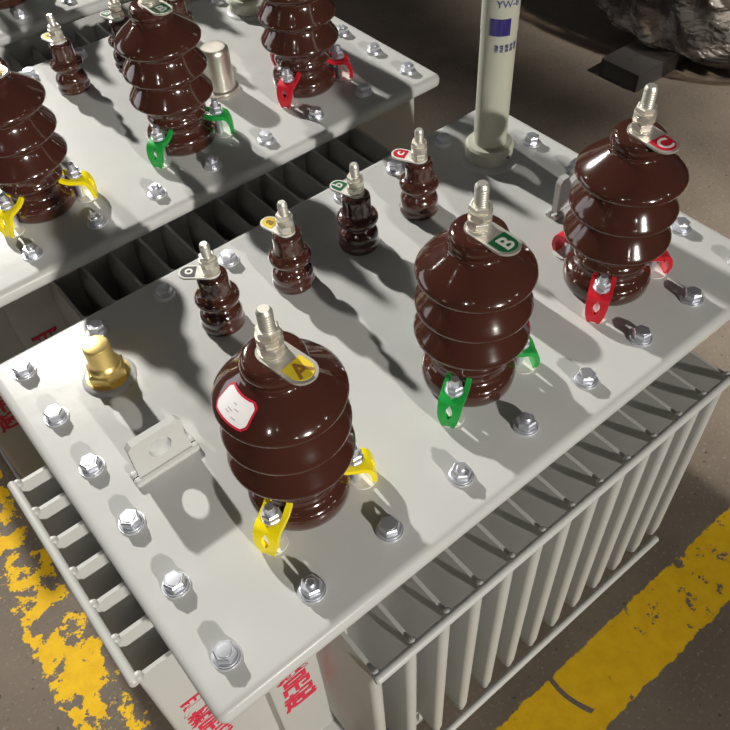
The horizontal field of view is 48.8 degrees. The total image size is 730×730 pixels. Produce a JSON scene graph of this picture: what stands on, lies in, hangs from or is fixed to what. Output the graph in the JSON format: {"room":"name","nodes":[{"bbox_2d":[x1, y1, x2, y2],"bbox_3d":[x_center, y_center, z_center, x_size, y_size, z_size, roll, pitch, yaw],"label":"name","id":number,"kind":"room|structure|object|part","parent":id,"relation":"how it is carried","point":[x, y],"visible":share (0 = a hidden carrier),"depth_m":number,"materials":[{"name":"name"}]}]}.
{"room":"factory floor","nodes":[
{"label":"factory floor","id":0,"kind":"room"},
{"bbox_2d":[0,0,729,729],"bbox_3d":[-0.098,0.691,1.247,32.000,0.001,32.000,-33,56,-22],"label":"floor","id":1,"kind":"structure","parent":0,"point":[652,651],"depth_m":1.49,"materials":[{"name":"paint"}]},
{"bbox_2d":[0,0,199,71],"bbox_3d":[-0.813,-0.769,1.797,0.976,1.112,0.634,-31,55,-21],"label":"transformer","id":2,"kind":"object","parent":1,"relation":"on","point":[23,23],"visible":0.17,"depth_m":1.64,"materials":[{"name":"grey metal"}]},
{"bbox_3d":[-0.817,-0.821,1.735,0.876,0.025,0.546,-31,55,-21],"label":"lid","id":3,"kind":"part","parent":2,"relation":"part of","materials":[{"name":"grey metal"}]},
{"bbox_2d":[0,0,438,479],"bbox_3d":[-0.374,-0.377,1.438,0.976,1.112,0.634,-33,56,-22],"label":"transformer","id":4,"kind":"object","parent":1,"relation":"on","point":[165,134],"visible":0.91,"depth_m":1.28,"materials":[{"name":"grey metal"}]},
{"bbox_3d":[-0.727,0.138,1.575,0.012,0.012,0.315,-33,56,-22],"label":"fin rod","id":5,"kind":"part","parent":4,"relation":"part of","materials":[{"name":"grey metal"}]},
{"bbox_3d":[-0.365,-0.257,1.579,0.736,0.511,0.372,-33,56,-22],"label":"tank","id":6,"kind":"part","parent":4,"relation":"part of","materials":[{"name":"grey metal"}]},
{"bbox_3d":[-0.378,-0.429,1.375,0.876,0.025,0.546,-33,56,-22],"label":"lid","id":7,"kind":"part","parent":4,"relation":"part of","materials":[{"name":"grey metal"}]},
{"bbox_3d":[-0.173,-0.211,1.266,0.601,0.012,0.012,-33,56,-22],"label":"fin rod","id":8,"kind":"part","parent":4,"relation":"part of","materials":[{"name":"grey metal"}]},
{"bbox_2d":[0,0,729,729],"bbox_3d":[0.042,0.000,1.093,0.976,1.112,0.634,-33,56,-22],"label":"transformer","id":9,"kind":"object","parent":1,"relation":"on","point":[332,466],"visible":1,"depth_m":0.94,"materials":[{"name":"grey metal"}]},
{"bbox_3d":[-0.333,0.235,0.900,0.012,0.012,0.315,-33,56,-22],"label":"fin rod","id":10,"kind":"part","parent":9,"relation":"part of","materials":[{"name":"grey metal"}]},
{"bbox_3d":[0.051,0.120,1.235,0.736,0.511,0.372,-33,56,-22],"label":"tank","id":11,"kind":"part","parent":9,"relation":"part of","materials":[{"name":"white metal"}]},
{"bbox_3d":[0.263,0.446,1.253,0.601,0.012,0.012,-33,56,-22],"label":"fin rod","id":12,"kind":"part","parent":9,"relation":"part of","materials":[{"name":"white metal"}]},
{"bbox_3d":[0.242,0.166,0.922,0.601,0.012,0.012,-33,56,-22],"label":"fin rod","id":13,"kind":"part","parent":9,"relation":"part of","materials":[{"name":"grey metal"}]},
{"bbox_2d":[594,0,729,92],"bbox_3d":[1.298,-1.417,2.535,1.345,0.619,0.943,-33,56,-22],"label":"plastic-wrapped equipment","id":14,"kind":"object","parent":1,"relation":"on","point":[673,33],"visible":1,"depth_m":2.49,"materials":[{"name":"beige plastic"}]},
{"bbox_3d":[1.251,-1.523,2.996,0.960,0.058,0.144,-33,56,-22],"label":"rail","id":15,"kind":"part","parent":14,"relation":"part of","materials":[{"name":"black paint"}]},
{"bbox_3d":[1.158,-1.142,2.680,0.960,0.058,0.144,-33,56,-22],"label":"rail","id":16,"kind":"part","parent":14,"relation":"part of","materials":[{"name":"black paint"}]}
]}

